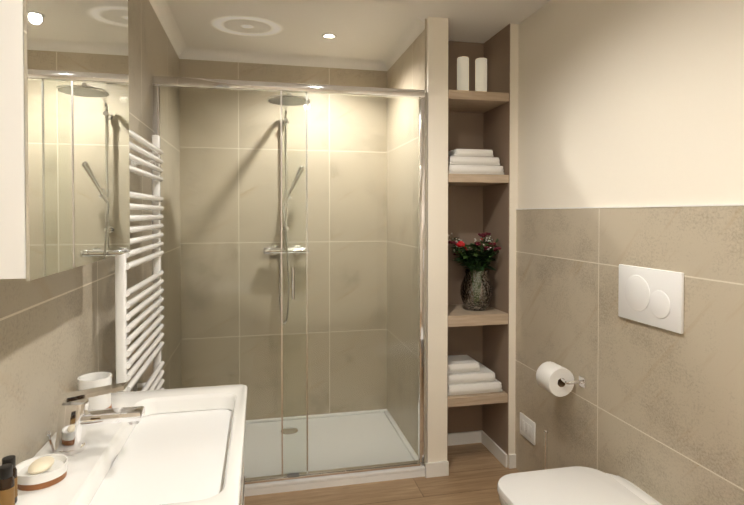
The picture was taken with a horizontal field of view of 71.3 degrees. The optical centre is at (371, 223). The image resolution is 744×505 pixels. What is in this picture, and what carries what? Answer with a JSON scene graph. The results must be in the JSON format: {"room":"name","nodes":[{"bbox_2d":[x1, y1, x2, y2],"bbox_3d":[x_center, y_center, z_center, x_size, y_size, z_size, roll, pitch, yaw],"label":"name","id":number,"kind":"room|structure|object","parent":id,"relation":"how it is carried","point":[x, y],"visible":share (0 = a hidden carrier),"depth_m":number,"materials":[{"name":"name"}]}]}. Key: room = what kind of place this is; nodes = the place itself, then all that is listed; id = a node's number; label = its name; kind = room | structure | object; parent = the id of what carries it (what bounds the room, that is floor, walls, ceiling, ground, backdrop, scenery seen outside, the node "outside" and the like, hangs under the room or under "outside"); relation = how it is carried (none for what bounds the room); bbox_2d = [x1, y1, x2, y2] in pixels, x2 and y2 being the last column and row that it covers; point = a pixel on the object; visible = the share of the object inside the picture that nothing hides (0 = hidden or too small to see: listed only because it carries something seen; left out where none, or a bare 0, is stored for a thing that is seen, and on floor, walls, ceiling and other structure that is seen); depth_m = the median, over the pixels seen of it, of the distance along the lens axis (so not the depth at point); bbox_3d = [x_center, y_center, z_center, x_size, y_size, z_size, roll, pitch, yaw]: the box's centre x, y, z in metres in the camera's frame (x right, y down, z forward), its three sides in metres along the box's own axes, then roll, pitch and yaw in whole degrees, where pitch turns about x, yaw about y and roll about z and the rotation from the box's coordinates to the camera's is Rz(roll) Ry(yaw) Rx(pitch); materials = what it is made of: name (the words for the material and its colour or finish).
{"room":"bathroom","nodes":[
{"label":"bathroom","id":0,"kind":"room"},
{"bbox_2d":[0,0,180,465],"bbox_3d":[-0.824,0.160,1.190,0.120,2.430,4.510,0,1,-12],"label":"wall","id":1,"kind":"structure","parent":0,"point":[57,334],"depth_m":1.59,"materials":[{"name":"tile"}]},
{"bbox_2d":[0,0,129,280],"bbox_3d":[-0.694,-0.317,1.159,0.125,0.814,0.670,0,1,-12],"label":"upper cabinet","id":2,"kind":"object","parent":1,"relation":"attached to","point":[64,142],"visible":1,"depth_m":0.99,"materials":[{"name":"white"}]},
{"bbox_2d":[15,384,247,504],"bbox_3d":[-0.537,0.794,1.232,0.455,0.560,0.750,0,1,-12],"label":"basin","id":3,"kind":"object","parent":1,"relation":"attached to","point":[181,446],"visible":0.88,"depth_m":1.22,"materials":[{"name":"white ceramic"}]},
{"bbox_2d":[0,463,14,504],"bbox_3d":[-0.653,0.476,0.925,0.026,0.086,0.025,0,1,-12],"label":"bottle","id":4,"kind":"object","parent":3,"relation":"on","point":[7,490],"visible":0.96,"depth_m":0.92,"materials":[{"name":"brown"}]},
{"bbox_2d":[2,455,17,502],"bbox_3d":[-0.670,0.475,0.958,0.026,0.086,0.025,0,1,-12],"label":"bottle","id":5,"kind":"object","parent":3,"relation":"on","point":[11,459],"visible":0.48,"depth_m":0.96,"materials":[{"name":"brown plastic"}]},
{"bbox_2d":[16,454,68,490],"bbox_3d":[-0.667,0.498,1.046,0.096,0.038,0.096,0,1,-12],"label":"soap dish","id":6,"kind":"object","parent":3,"relation":"on","point":[41,472],"visible":0.85,"depth_m":1.03,"materials":[{"name":"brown ceramic"}]},
{"bbox_2d":[77,372,111,409],"bbox_3d":[-0.744,0.461,1.392,0.082,0.100,0.082,0,1,-12],"label":"cup","id":7,"kind":"object","parent":3,"relation":"on","point":[91,380],"visible":0.58,"depth_m":1.37,"materials":[{"name":"white ceramic"}]},
{"bbox_2d":[45,382,144,455],"bbox_3d":[-0.633,0.444,1.185,0.205,0.143,0.062,0,1,-12],"label":"faucet","id":8,"kind":"object","parent":3,"relation":"on","point":[76,416],"visible":0.94,"depth_m":1.16,"materials":[{"name":"silver metal"}]},
{"bbox_2d":[115,129,164,392],"bbox_3d":[-0.853,0.232,1.858,0.105,1.177,0.597,0,1,-12],"label":"towel radiator","id":9,"kind":"object","parent":1,"relation":"attached to","point":[155,381],"visible":0.6,"depth_m":1.79,"materials":[{"name":"white metal"}]},
{"bbox_2d":[149,0,188,58],"bbox_3d":[-0.738,-1.027,1.188,0.055,0.055,4.270,0,1,-12],"label":"trim","id":10,"kind":"structure","parent":1,"relation":"attached to","point":[161,8],"depth_m":2.81,"materials":[{"name":"white paint"}]},
{"bbox_2d":[179,59,386,419],"bbox_3d":[-0.509,0.120,3.503,1.470,2.430,0.120,0,1,-12],"label":"wall","id":11,"kind":"structure","parent":0,"point":[190,68],"depth_m":3.43,"materials":[{"name":"tile"}]},
{"bbox_2d":[263,93,311,323],"bbox_3d":[-0.507,-0.048,3.133,0.290,1.407,0.599,0,1,-12],"label":"shower column","id":12,"kind":"structure","parent":11,"relation":"attached to","point":[274,250],"depth_m":3.33,"materials":[{"name":"silver metal"}]},
{"bbox_2d":[187,48,387,70],"bbox_3d":[-0.520,-1.065,3.391,1.290,0.055,0.055,0,1,-12],"label":"trim","id":13,"kind":"structure","parent":11,"relation":"attached to","point":[194,53],"depth_m":3.39,"materials":[{"name":"white paint"}]},
{"bbox_2d":[166,0,550,59],"bbox_3d":[0.147,-1.108,1.378,2.106,0.100,4.510,0,1,-12],"label":"ceiling","id":14,"kind":"structure","parent":0,"point":[369,29],"depth_m":2.80,"materials":[{"name":"white paint"}]},
{"bbox_2d":[322,33,336,38],"bbox_3d":[-0.248,-1.084,3.007,0.088,0.004,0.088,0,1,-12],"label":"recessed light","id":15,"kind":"object","parent":14,"relation":"in","point":[329,35],"visible":1,"depth_m":3.00,"materials":[{"name":"white"}]},
{"bbox_2d":[244,443,519,504],"bbox_3d":[0.147,1.421,1.421,2.106,0.100,4.510,0,1,-12],"label":"floor","id":16,"kind":"structure","parent":0,"point":[477,471],"depth_m":2.62,"materials":[{"name":"brown wood"}]},
{"bbox_2d":[244,409,424,496],"bbox_3d":[-0.465,1.319,3.034,1.350,0.050,0.855,0,1,-12],"label":"shower tray","id":17,"kind":"object","parent":16,"relation":"on","point":[330,446],"visible":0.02,"depth_m":3.00,"materials":[{"name":"white ceramic"}]},
{"bbox_2d":[152,76,425,484],"bbox_3d":[-0.380,0.301,2.619,1.350,2.000,0.062,0,1,-12],"label":"shower enclosure","id":18,"kind":"object","parent":17,"relation":"on","point":[224,84],"visible":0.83,"depth_m":2.64,"materials":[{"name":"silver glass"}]},
{"bbox_2d":[544,430,547,468],"bbox_3d":[0.806,1.156,2.403,0.090,0.397,0.090,0,1,-12],"label":"toilet brush","id":19,"kind":"object","parent":16,"relation":"on","point":[546,432],"visible":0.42,"depth_m":2.40,"materials":[{"name":"silver metal"}]},
{"bbox_2d":[387,17,447,462],"bbox_3d":[0.254,0.126,3.166,0.120,2.430,0.860,0,1,-12],"label":"wall","id":20,"kind":"structure","parent":0,"point":[421,63],"depth_m":2.88,"materials":[{"name":"beige paint"}]},
{"bbox_2d":[380,18,424,69],"bbox_3d":[0.172,-1.060,3.108,0.055,0.055,0.760,0,1,-12],"label":"trim","id":21,"kind":"structure","parent":20,"relation":"attached to","point":[413,31],"depth_m":3.07,"materials":[{"name":"white paint"}]},
{"bbox_2d":[508,24,518,467],"bbox_3d":[0.552,0.129,3.026,0.404,2.430,0.460,0,1,-12],"label":"wall","id":22,"kind":"structure","parent":0,"point":[513,186],"depth_m":2.84,"materials":[{"name":"beige paint"}]},
{"bbox_2d":[425,430,515,477],"bbox_3d":[0.502,1.307,2.966,0.520,0.075,0.348,0,1,-12],"label":"baseboard","id":23,"kind":"structure","parent":22,"relation":"attached to","point":[437,469],"depth_m":2.96,"materials":[{"name":"white wood"}]},
{"bbox_2d":[447,19,509,460],"bbox_3d":[0.541,0.130,2.965,0.357,2.430,0.336,0,1,-12],"label":"wall","id":24,"kind":"structure","parent":22,"relation":"attached to","point":[473,211],"depth_m":3.10,"materials":[{"name":"brown wood"}]},
{"bbox_2d":[448,304,507,326],"bbox_3d":[0.541,0.524,2.970,0.349,0.058,0.330,0,1,-12],"label":"niche shelf","id":25,"kind":"object","parent":24,"relation":"attached to","point":[460,315],"visible":0.71,"depth_m":2.83,"materials":[{"name":"brown wood"}]},
{"bbox_2d":[460,269,492,310],"bbox_3d":[0.599,0.381,2.969,0.188,0.225,0.188,0,1,-12],"label":"vase","id":26,"kind":"object","parent":25,"relation":"on","point":[467,302],"visible":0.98,"depth_m":2.92,"materials":[{"name":"clear glass"}]},
{"bbox_2d":[448,232,500,305],"bbox_3d":[0.559,0.263,2.966,0.300,0.423,0.294,0,1,-12],"label":"flowers","id":27,"kind":"object","parent":26,"relation":"in","point":[471,261],"visible":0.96,"depth_m":2.93,"materials":[{"name":"green plant"}]},
{"bbox_2d":[448,390,507,406],"bbox_3d":[0.541,0.962,2.978,0.349,0.046,0.330,0,1,-12],"label":"niche shelf","id":28,"kind":"object","parent":24,"relation":"attached to","point":[477,399],"visible":0.36,"depth_m":2.82,"materials":[{"name":"brown wood"}]},
{"bbox_2d":[448,355,501,395],"bbox_3d":[0.543,0.860,2.965,0.325,0.156,0.260,0,1,-12],"label":"towels","id":29,"kind":"object","parent":28,"relation":"on","point":[467,374],"visible":0.73,"depth_m":2.87,"materials":[{"name":"white fabric"}]},
{"bbox_2d":[448,174,508,185],"bbox_3d":[0.541,-0.244,2.957,0.349,0.043,0.330,0,1,-12],"label":"niche shelf","id":30,"kind":"object","parent":24,"relation":"attached to","point":[469,180],"visible":0.79,"depth_m":2.81,"materials":[{"name":"brown wood"}]},
{"bbox_2d":[448,149,503,174],"bbox_3d":[0.544,-0.337,2.950,0.330,0.141,0.270,0,1,-12],"label":"towels","id":31,"kind":"object","parent":30,"relation":"on","point":[473,161],"visible":0.77,"depth_m":2.83,"materials":[{"name":"white fabric"}]},
{"bbox_2d":[449,90,508,112],"bbox_3d":[0.541,-0.688,2.950,0.349,0.046,0.330,0,1,-12],"label":"niche shelf","id":32,"kind":"object","parent":24,"relation":"attached to","point":[472,101],"visible":0.79,"depth_m":2.82,"materials":[{"name":"brown wood"}]},
{"bbox_2d":[457,56,468,90],"bbox_3d":[0.525,-0.837,2.994,0.068,0.248,0.068,0,1,-12],"label":"candle","id":33,"kind":"object","parent":32,"relation":"on","point":[462,72],"visible":0.77,"depth_m":2.96,"materials":[{"name":"beige wax"}]},
{"bbox_2d":[475,58,486,91],"bbox_3d":[0.635,-0.837,3.017,0.068,0.248,0.068,0,1,-12],"label":"candle","id":34,"kind":"object","parent":32,"relation":"on","point":[480,74],"visible":0.81,"depth_m":2.99,"materials":[{"name":"beige wax"}]},
{"bbox_2d":[515,0,743,504],"bbox_3d":[1.172,0.157,1.355,0.120,2.430,3.990,0,1,-12],"label":"wall","id":35,"kind":"structure","parent":0,"point":[630,102],"depth_m":1.95,"materials":[{"name":"beige tile"}]},
{"bbox_2d":[520,412,535,444],"bbox_3d":[0.814,1.077,2.720,0.011,0.116,0.156,0,1,-12],"label":"electrical outlet plate","id":36,"kind":"object","parent":35,"relation":"attached to","point":[527,428],"visible":1,"depth_m":2.71,"materials":[{"name":"white plastic"}]},
{"bbox_2d":[536,361,585,396],"bbox_3d":[0.835,0.703,2.313,0.139,0.128,0.192,0,1,-12],"label":"paper holder","id":37,"kind":"object","parent":35,"relation":"attached to","point":[553,378],"visible":1,"depth_m":2.29,"materials":[{"name":"white paper"}]},
{"bbox_2d":[497,466,661,504],"bbox_3d":[0.739,1.103,1.825,0.535,0.303,0.385,0,1,-12],"label":"toilet","id":38,"kind":"object","parent":35,"relation":"attached to","point":[576,485],"visible":1,"depth_m":1.86,"materials":[{"name":"white ceramic"}]},
{"bbox_2d":[516,204,743,209],"bbox_3d":[1.152,-0.048,1.173,0.010,0.006,3.410,0,1,-12],"label":"trim","id":39,"kind":"structure","parent":35,"relation":"attached to","point":[640,206],"depth_m":1.90,"materials":[{"name":"white"}]},
{"bbox_2d":[618,264,683,333],"bbox_3d":[0.993,0.264,1.865,0.016,0.204,0.310,0,1,-12],"label":"flush plate","id":40,"kind":"object","parent":35,"relation":"attached to","point":[652,297],"visible":1,"depth_m":1.84,"materials":[{"name":"white plastic"}]}
]}

